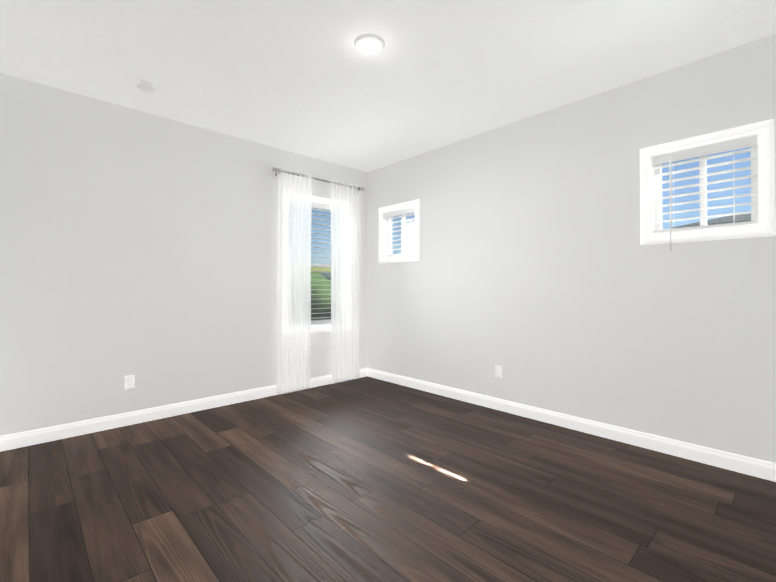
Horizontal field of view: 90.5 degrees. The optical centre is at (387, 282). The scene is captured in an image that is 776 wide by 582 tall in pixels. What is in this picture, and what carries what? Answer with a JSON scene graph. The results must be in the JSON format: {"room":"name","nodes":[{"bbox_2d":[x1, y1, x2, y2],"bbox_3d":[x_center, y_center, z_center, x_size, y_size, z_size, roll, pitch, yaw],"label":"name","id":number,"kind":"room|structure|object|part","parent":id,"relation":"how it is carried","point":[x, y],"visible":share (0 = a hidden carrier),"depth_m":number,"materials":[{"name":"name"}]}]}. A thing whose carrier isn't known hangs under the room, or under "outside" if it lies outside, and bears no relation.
{"room":"empty bedroom","nodes":[
{"label":"empty bedroom","id":0,"kind":"room"},
{"bbox_2d":[0,73,367,435],"bbox_3d":[-1.605,-0.140,4.023,3.820,2.740,0.160,1,-1,-43],"label":"wall","id":1,"kind":"structure","parent":0,"point":[123,254],"depth_m":3.33,"materials":[{"name":"paint"}]},
{"bbox_2d":[125,375,134,389],"bbox_3d":[-2.225,0.855,3.311,0.070,0.115,0.008,1,-1,-43],"label":"electrical outlet","id":2,"kind":"object","parent":1,"relation":"attached to","point":[129,382],"visible":1,"depth_m":3.31,"materials":[{"name":"white plastic"}]},
{"bbox_2d":[0,368,367,451],"bbox_3d":[-1.542,1.175,3.945,3.450,0.108,0.014,1,-1,-43],"label":"baseboard","id":3,"kind":"structure","parent":1,"relation":"attached to","point":[27,438],"depth_m":3.33,"materials":[{"name":"paint"}]},
{"bbox_2d":[272,167,364,190],"bbox_3d":[-0.802,-1.214,4.610,1.273,0.069,0.107,1,-1,-43],"label":"curtain rod","id":4,"kind":"object","parent":1,"relation":"attached to","point":[275,170],"visible":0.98,"depth_m":4.46,"materials":[{"name":"silver metal"}]},
{"bbox_2d":[277,168,311,394],"bbox_3d":[-1.048,-0.024,4.321,0.436,2.470,0.076,1,-1,-43],"label":"curtain","id":5,"kind":"object","parent":4,"relation":"hanging from","point":[294,202],"visible":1,"depth_m":4.31,"materials":[{"name":"white fabric"}]},
{"bbox_2d":[331,180,360,383],"bbox_3d":[-0.525,-0.017,4.810,0.469,2.470,0.080,1,-1,-43],"label":"curtain","id":6,"kind":"object","parent":4,"relation":"hanging from","point":[345,266],"visible":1,"depth_m":4.80,"materials":[{"name":"white fabric"}]},
{"bbox_2d":[311,196,330,332],"bbox_3d":[-0.861,-0.222,4.663,0.990,1.638,0.160,1,-1,-43],"label":"window","id":7,"kind":"structure","parent":1,"relation":"in","point":[319,329],"depth_m":4.70,"materials":[{"name":"paint"}]},
{"bbox_2d":[311,264,330,325],"bbox_3d":[-0.893,-0.222,4.697,0.812,1.492,0.065,1,-1,-43],"label":"window unit","id":8,"kind":"structure","parent":7,"relation":"in","point":[315,321],"depth_m":4.73,"materials":[{"name":"white plastic"}]},
{"bbox_2d":[311,202,330,325],"bbox_3d":[-0.856,-0.228,4.658,0.834,1.480,0.065,1,-1,-43],"label":"window blind","id":9,"kind":"object","parent":7,"relation":"attached to","point":[321,206],"visible":0.23,"depth_m":4.69,"materials":[{"name":"white plastic"}]},
{"bbox_2d":[0,376,775,581],"bbox_3d":[0.228,1.264,2.056,3.820,0.120,5.510,1,-1,-43],"label":"floor","id":10,"kind":"structure","parent":0,"point":[366,479],"depth_m":2.11,"materials":[{"name":"brown wood"}]},
{"bbox_2d":[0,0,775,171],"bbox_3d":[0.228,-1.606,2.094,3.820,0.140,5.510,1,-1,-43],"label":"ceiling","id":11,"kind":"structure","parent":0,"point":[305,77],"depth_m":2.61,"materials":[{"name":"paint"}]},
{"bbox_2d":[135,80,156,91],"bbox_3d":[-1.858,-1.504,2.952,0.140,0.041,0.140,1,-1,-43],"label":"smoke detector","id":12,"kind":"object","parent":11,"relation":"attached to","point":[145,86],"visible":1,"depth_m":2.92,"materials":[{"name":"white plastic"}]},
{"bbox_2d":[354,34,384,53],"bbox_3d":[-0.118,-1.524,2.461,0.194,0.015,0.194,1,-1,-43],"label":"recessed light","id":13,"kind":"object","parent":11,"relation":"in","point":[369,43],"visible":0.98,"depth_m":2.44,"materials":[{"name":"white plastic"}]},
{"bbox_2d":[367,33,775,462],"bbox_3d":[1.194,-0.144,3.718,0.160,2.740,4.120,1,-1,-43],"label":"wall","id":14,"kind":"structure","parent":0,"point":[539,278],"depth_m":3.12,"materials":[{"name":"paint"}]},
{"bbox_2d":[379,199,419,262],"bbox_3d":[0.163,-0.616,4.773,0.134,0.718,0.708,1,-1,-43],"label":"window","id":15,"kind":"structure","parent":14,"relation":"in","point":[382,236],"depth_m":4.73,"materials":[{"name":"paint"}]},
{"bbox_2d":[383,206,414,256],"bbox_3d":[0.149,-0.622,4.760,0.065,0.560,0.584,1,-1,-43],"label":"window blind","id":16,"kind":"object","parent":15,"relation":"attached to","point":[411,210],"visible":0.73,"depth_m":4.74,"materials":[{"name":"white plastic"}]},
{"bbox_2d":[386,214,414,256],"bbox_3d":[0.192,-0.615,4.800,0.055,0.572,0.562,1,-1,-43],"label":"window unit","id":17,"kind":"structure","parent":15,"relation":"in","point":[402,241],"depth_m":4.80,"materials":[{"name":"white plastic"}]},
{"bbox_3d":[0.195,-0.615,4.803,0.004,0.506,0.496,1,-1,-43],"label":"glass","id":18,"kind":"part","parent":15,"relation":"part of","materials":[{"name":"clear glass"}]},
{"bbox_2d":[495,365,501,378],"bbox_3d":[1.068,0.861,3.717,0.008,0.115,0.070,1,-1,-43],"label":"electrical outlet","id":19,"kind":"object","parent":14,"relation":"attached to","point":[498,371],"visible":1,"depth_m":3.71,"materials":[{"name":"white plastic"}]},
{"bbox_2d":[368,368,775,481],"bbox_3d":[1.131,1.171,3.641,0.014,0.108,4.120,1,-1,-43],"label":"baseboard","id":20,"kind":"structure","parent":14,"relation":"attached to","point":[762,469],"depth_m":3.00,"materials":[{"name":"paint"}]},
{"bbox_2d":[640,119,775,244],"bbox_3d":[2.164,-0.644,2.647,0.134,0.718,0.708,1,-1,-43],"label":"window","id":21,"kind":"structure","parent":14,"relation":"in","point":[766,178],"depth_m":2.55,"materials":[{"name":"paint"}]},
{"bbox_2d":[652,134,758,233],"bbox_3d":[2.150,-0.650,2.634,0.065,0.560,0.584,1,-1,-43],"label":"window blind","id":22,"kind":"object","parent":21,"relation":"attached to","point":[728,145],"visible":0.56,"depth_m":2.60,"materials":[{"name":"white plastic"}]},
{"bbox_2d":[669,158,671,250],"bbox_3d":[2.005,-0.559,2.728,0.020,0.666,0.012,1,-1,-43],"label":"wand","id":23,"kind":"object","parent":22,"relation":"hanging from","point":[670,201],"visible":1,"depth_m":2.72,"materials":[{"name":"white plastic"}]},
{"bbox_3d":[2.196,-0.643,2.677,0.004,0.506,0.496,1,-1,-43],"label":"glass","id":24,"kind":"part","parent":21,"relation":"part of","materials":[{"name":"clear glass"}]},
{"bbox_2d":[654,145,758,233],"bbox_3d":[2.193,-0.643,2.674,0.055,0.572,0.562,1,-1,-43],"label":"window unit","id":25,"kind":"structure","parent":21,"relation":"in","point":[754,216],"depth_m":2.66,"materials":[{"name":"white plastic"}]},
{"label":"outside","id":26,"kind":"structure","parent":0,"visible":0},
{"bbox_3d":[-13.014,4.746,35.421,150.000,0.200,150.000,1,-1,-43],"label":"ground","id":27,"kind":"structure","parent":26,"visible":0},
{"bbox_2d":[311,273,330,320],"bbox_3d":[-4.275,1.949,18.855,4.268,4.955,4.402,1,-1,-43],"label":"tree","id":28,"kind":"object","parent":27,"relation":"on","point":[314,302],"depth_m":17.48,"materials":[{"name":"plant"}]},
{"bbox_2d":[313,268,330,272],"bbox_3d":[-2.836,1.708,22.504,5.242,5.533,5.254,1,-1,-43],"label":"tree","id":29,"kind":"object","parent":27,"relation":"on","point":[326,269],"depth_m":22.05,"materials":[{"name":"plant"}]},
{"bbox_3d":[17.535,1.489,7.738,13.500,5.580,15.750,1,-1,-43],"label":"house","id":30,"kind":"object","parent":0,"visible":0},
{"bbox_2d":[682,213,750,225],"bbox_3d":[17.535,-2.361,7.789,14.400,2.120,16.650,1,-1,-43],"label":"house roof","id":31,"kind":"structure","parent":30,"relation":"on","point":[744,216],"depth_m":8.56,"materials":[{"name":"grey"}]},
{"bbox_2d":[671,219,750,228],"bbox_3d":[17.535,-1.216,7.774,14.460,0.190,16.710,1,-1,-43],"label":"fascia","id":32,"kind":"object","parent":31,"relation":"attached to","point":[711,224],"depth_m":8.35,"materials":[{"name":"grey"}]}
]}

